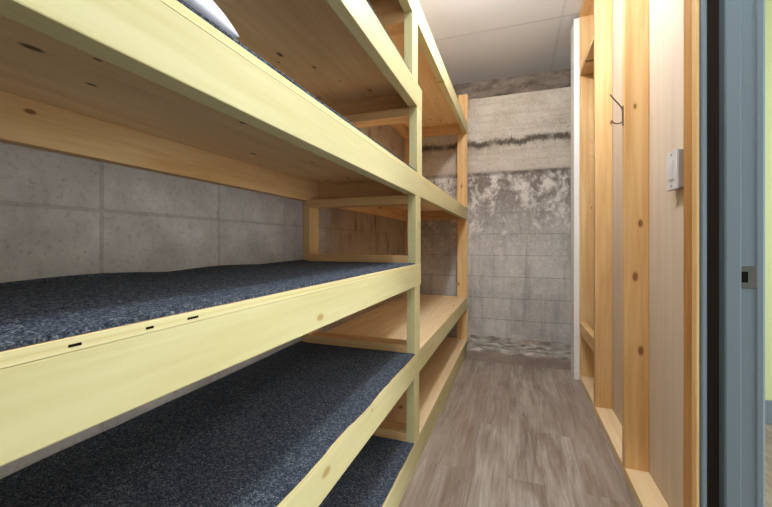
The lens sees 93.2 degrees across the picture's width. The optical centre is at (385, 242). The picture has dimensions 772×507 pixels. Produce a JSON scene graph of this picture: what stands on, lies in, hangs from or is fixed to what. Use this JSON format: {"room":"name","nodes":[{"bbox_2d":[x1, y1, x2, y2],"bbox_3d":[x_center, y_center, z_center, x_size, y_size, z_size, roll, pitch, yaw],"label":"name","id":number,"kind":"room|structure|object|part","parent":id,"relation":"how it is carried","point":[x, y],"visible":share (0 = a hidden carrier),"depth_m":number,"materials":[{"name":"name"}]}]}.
{"room":"storage room","nodes":[
{"label":"storage room","id":0,"kind":"room"},
{"bbox_2d":[0,125,404,479],"bbox_3d":[-0.986,-0.340,0.510,0.200,2.680,6.700,0,0,20],"label":"wall","id":1,"kind":"structure","parent":0,"point":[61,214],"depth_m":1.04,"materials":[{"name":"concrete"}]},
{"bbox_2d":[420,68,570,369],"bbox_3d":[0.987,-0.340,3.515,1.900,2.680,0.915,0,0,20],"label":"wall","id":2,"kind":"structure","parent":0,"point":[519,127],"depth_m":3.31,"materials":[{"name":"concrete"}]},
{"bbox_2d":[571,18,579,379],"bbox_3d":[1.424,-0.323,2.749,0.038,2.645,0.165,0,0,20],"label":"trim","id":3,"kind":"structure","parent":2,"relation":"attached to","point":[575,30],"depth_m":2.67,"materials":[{"name":"white paint"}]},
{"bbox_2d":[418,0,582,84],"bbox_3d":[0.999,-1.730,0.122,4.200,0.100,7.300,0,0,20],"label":"ceiling","id":4,"kind":"structure","parent":0,"point":[475,40],"depth_m":2.94,"materials":[{"name":"white paint"}]},
{"bbox_2d":[398,356,771,506],"bbox_3d":[0.999,1.050,0.122,4.200,0.100,7.300,0,0,20],"label":"floor","id":5,"kind":"structure","parent":0,"point":[503,434],"depth_m":1.77,"materials":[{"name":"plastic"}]},
{"bbox_2d":[0,0,467,506],"bbox_3d":[-0.126,-0.180,1.756,0.583,2.360,3.625,0,0,20],"label":"shelving unit","id":6,"kind":"object","parent":5,"relation":"on","point":[147,85],"visible":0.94,"depth_m":0.89,"materials":[{"name":"brown wood"}]},
{"bbox_3d":[-0.674,-0.256,1.031,0.037,0.097,1.890,0,0,20],"label":"rail","id":7,"kind":"part","parent":6,"relation":"part of","materials":[{"name":"brown wood"}]},
{"bbox_2d":[0,341,414,506],"bbox_3d":[-0.421,0.485,0.921,0.580,0.014,1.656,0,0,20],"label":"carpet runner","id":8,"kind":"object","parent":6,"relation":"on","point":[247,437],"visible":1,"depth_m":0.90,"materials":[{"name":"blue carpet"}]},
{"bbox_2d":[0,260,414,350],"bbox_3d":[-0.421,0.086,0.931,0.573,0.017,1.672,0,0,20],"label":"carpet runner","id":9,"kind":"object","parent":6,"relation":"on","point":[33,311],"visible":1,"depth_m":0.65,"materials":[{"name":"blue carpet"}]},
{"bbox_2d":[177,0,416,171],"bbox_3d":[-0.416,-0.326,0.939,0.578,0.012,1.693,0,0,20],"label":"carpet runner","id":10,"kind":"object","parent":6,"relation":"on","point":[185,4],"visible":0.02,"depth_m":0.66,"materials":[{"name":"carpet"}]},
{"bbox_2d":[183,0,238,37],"bbox_3d":[-0.514,-0.390,0.440,0.420,0.118,0.520,0,0,20],"label":"pillow","id":11,"kind":"object","parent":10,"relation":"on","point":[209,9],"visible":0.14,"depth_m":0.55,"materials":[{"name":"white fabric"}]},
{"bbox_3d":[-0.380,-0.060,1.855,0.037,0.234,0.089,0,0,20],"label":"post","id":12,"kind":"part","parent":6,"relation":"part of","materials":[{"name":"brown wood"}]},
{"bbox_3d":[-0.148,0.474,1.756,0.541,0.038,0.089,0,0,20],"label":"plate","id":13,"kind":"part","parent":6,"relation":"part of","materials":[{"name":"brown wood"}]},
{"bbox_3d":[-0.143,-0.196,1.770,0.541,0.038,0.089,0,0,20],"label":"plate","id":14,"kind":"part","parent":6,"relation":"part of","materials":[{"name":"brown wood"}]},
{"bbox_3d":[-0.143,0.076,1.770,0.541,0.038,0.089,0,0,20],"label":"plate","id":15,"kind":"part","parent":6,"relation":"part of","materials":[{"name":"brown wood"}]},
{"bbox_2d":[319,435,413,506],"bbox_3d":[-0.423,0.874,0.918,0.578,0.012,1.648,0,0,20],"label":"carpet runner","id":16,"kind":"object","parent":6,"relation":"on","point":[370,477],"visible":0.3,"depth_m":1.37,"materials":[{"name":"blue carpet"}]},
{"bbox_3d":[-0.066,-0.256,2.736,0.037,0.097,1.730,0,0,20],"label":"rail","id":17,"kind":"part","parent":6,"relation":"part of","materials":[{"name":"brown wood"}]},
{"bbox_3d":[-0.135,-0.599,1.794,0.541,0.038,0.089,0,0,20],"label":"plate","id":18,"kind":"part","parent":6,"relation":"part of","materials":[{"name":"brown wood"}]},
{"bbox_2d":[366,0,411,73],"bbox_3d":[-0.430,-0.730,0.901,0.578,0.014,1.612,0,0,20],"label":"carpet runner","id":19,"kind":"object","parent":6,"relation":"on","point":[366,0],"visible":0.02,"depth_m":1.26,"materials":[{"name":"carpet"}]},
{"bbox_3d":[-0.151,0.862,1.746,0.541,0.038,0.089,0,0,20],"label":"plate","id":20,"kind":"part","parent":6,"relation":"part of","materials":[{"name":"brown wood"}]},
{"bbox_3d":[-0.161,-0.981,1.718,0.541,0.038,0.089,0,0,20],"label":"plate","id":21,"kind":"part","parent":6,"relation":"part of","materials":[{"name":"brown wood"}]},
{"bbox_3d":[-0.094,-1.041,2.658,0.037,0.098,1.825,0,0,20],"label":"rail","id":22,"kind":"part","parent":6,"relation":"part of","materials":[{"name":"brown wood"}]},
{"bbox_3d":[0.209,0.139,3.509,0.037,0.708,0.089,0,0,20],"label":"post","id":23,"kind":"part","parent":6,"relation":"part of","materials":[{"name":"brown wood"}]},
{"bbox_3d":[0.209,-0.659,3.509,0.037,0.681,0.089,0,0,20],"label":"post","id":24,"kind":"part","parent":6,"relation":"part of","materials":[{"name":"brown wood"}]},
{"bbox_3d":[0.111,-0.861,1.621,0.038,0.278,0.089,0,0,20],"label":"post","id":25,"kind":"part","parent":6,"relation":"part of","materials":[{"name":"yellow wood"}]},
{"bbox_3d":[0.121,0.739,1.649,0.038,0.285,0.089,0,0,20],"label":"post","id":26,"kind":"part","parent":6,"relation":"part of","materials":[{"name":"yellow wood"}]},
{"bbox_3d":[0.125,0.344,1.659,0.038,0.299,0.089,0,0,20],"label":"post","id":27,"kind":"part","parent":6,"relation":"part of","materials":[{"name":"yellow wood"}]},
{"bbox_3d":[0.130,-0.060,1.673,0.038,0.310,0.089,0,0,20],"label":"post","id":28,"kind":"part","parent":6,"relation":"part of","materials":[{"name":"yellow wood"}]},
{"bbox_3d":[0.138,-0.469,1.696,0.038,0.299,0.089,0,0,20],"label":"post","id":29,"kind":"part","parent":6,"relation":"part of","materials":[{"name":"yellow wood"}]},
{"bbox_3d":[0.703,-0.659,3.358,0.089,0.681,0.038,0,0,20],"label":"post","id":30,"kind":"part","parent":6,"relation":"part of","materials":[{"name":"brown wood"}]},
{"bbox_3d":[0.703,0.139,3.358,0.089,0.708,0.038,0,0,20],"label":"post","id":31,"kind":"part","parent":6,"relation":"part of","materials":[{"name":"brown wood"}]},
{"bbox_3d":[0.703,0.739,3.358,0.089,0.285,0.038,0,0,20],"label":"post","id":32,"kind":"part","parent":6,"relation":"part of","materials":[{"name":"brown wood"}]},
{"bbox_3d":[0.711,-1.180,3.362,0.084,0.360,0.038,0,0,20],"label":"post","id":33,"kind":"part","parent":6,"relation":"part of","materials":[{"name":"brown wood"}]},
{"bbox_2d":[579,0,698,506],"bbox_3d":[1.151,-0.340,1.798,0.089,2.680,1.856,0,0,20],"label":"framing","id":34,"kind":"object","parent":5,"relation":"on","point":[628,441],"visible":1,"depth_m":1.55,"materials":[{"name":"brown wood"}]},
{"bbox_3d":[1.155,-1.661,1.806,0.089,0.038,1.822,0,0,20],"label":"plate","id":35,"kind":"part","parent":34,"relation":"part of","materials":[{"name":"brown wood"}]},
{"bbox_2d":[585,134,594,156],"bbox_3d":[1.209,-0.582,2.169,0.053,0.143,0.014,0,0,20],"label":"coat hook","id":36,"kind":"object","parent":34,"relation":"attached to","point":[593,154],"visible":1,"depth_m":2.16,"materials":[{"name":"metal"}]},
{"bbox_2d":[610,94,623,125],"bbox_3d":[1.001,-0.579,1.587,0.053,0.143,0.014,0,0,20],"label":"coat hook","id":37,"kind":"object","parent":34,"relation":"attached to","point":[612,97],"visible":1,"depth_m":1.58,"materials":[{"name":"brown metal"}]},
{"bbox_3d":[1.001,-0.612,1.587,0.053,0.078,0.006,0,0,20],"label":"hook arm","id":38,"kind":"part","parent":37,"relation":"part of","materials":[{"name":"brown metal"}]},
{"bbox_3d":[1.024,-0.550,1.579,0.004,0.085,0.014,0,0,20],"label":"plate","id":39,"kind":"part","parent":37,"relation":"part of","materials":[{"name":"brown metal"}]},
{"bbox_3d":[1.155,0.981,1.806,0.089,0.038,1.822,0,0,20],"label":"sill plate","id":40,"kind":"part","parent":34,"relation":"part of","materials":[{"name":"brown wood"}]},
{"bbox_2d":[612,0,683,506],"bbox_3d":[1.299,-0.340,2.049,0.018,2.680,2.269,0,0,20],"label":"wall","id":41,"kind":"structure","parent":0,"point":[666,17],"depth_m":1.41,"materials":[{"name":"beige wood"}]},
{"bbox_2d":[667,148,683,191],"bbox_3d":[0.988,-0.248,1.246,0.028,0.134,0.088,0,0,20],"label":"light switch","id":42,"kind":"object","parent":41,"relation":"attached to","point":[675,158],"visible":0.92,"depth_m":1.22,"materials":[{"name":"plastic"}]},
{"bbox_2d":[765,0,771,399],"bbox_3d":[2.566,-0.340,1.921,2.455,2.680,0.100,0,0,20],"label":"wall","id":43,"kind":"structure","parent":0,"point":[768,3],"depth_m":2.02,"materials":[{"name":"green paint"}]},
{"bbox_2d":[765,400,771,423],"bbox_3d":[2.499,0.935,1.883,2.355,0.130,0.015,0,0,20],"label":"baseboard","id":44,"kind":"structure","parent":43,"relation":"attached to","point":[768,403],"depth_m":2.01,"materials":[{"name":"grey paint"}]},
{"bbox_3d":[0.461,-0.340,-0.217,0.135,2.680,0.500,0,0,20],"label":"wall","id":45,"kind":"structure","parent":0,"visible":0},
{"bbox_2d":[699,0,764,506],"bbox_3d":[0.712,-0.050,0.478,0.132,2.100,0.978,0,0,20],"label":"door frame","id":46,"kind":"structure","parent":45,"relation":"in","point":[731,32],"depth_m":0.91,"materials":[{"name":"grey paint"}]},
{"bbox_3d":[0.818,-0.050,0.944,0.018,2.100,0.029,0,0,20],"label":"casing","id":47,"kind":"part","parent":46,"relation":"part of","materials":[{"name":"grey paint"}]},
{"bbox_3d":[0.897,0.085,0.904,0.033,0.055,0.003,0,0,20],"label":"strike plate","id":48,"kind":"part","parent":46,"relation":"part of","materials":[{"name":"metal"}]}
]}

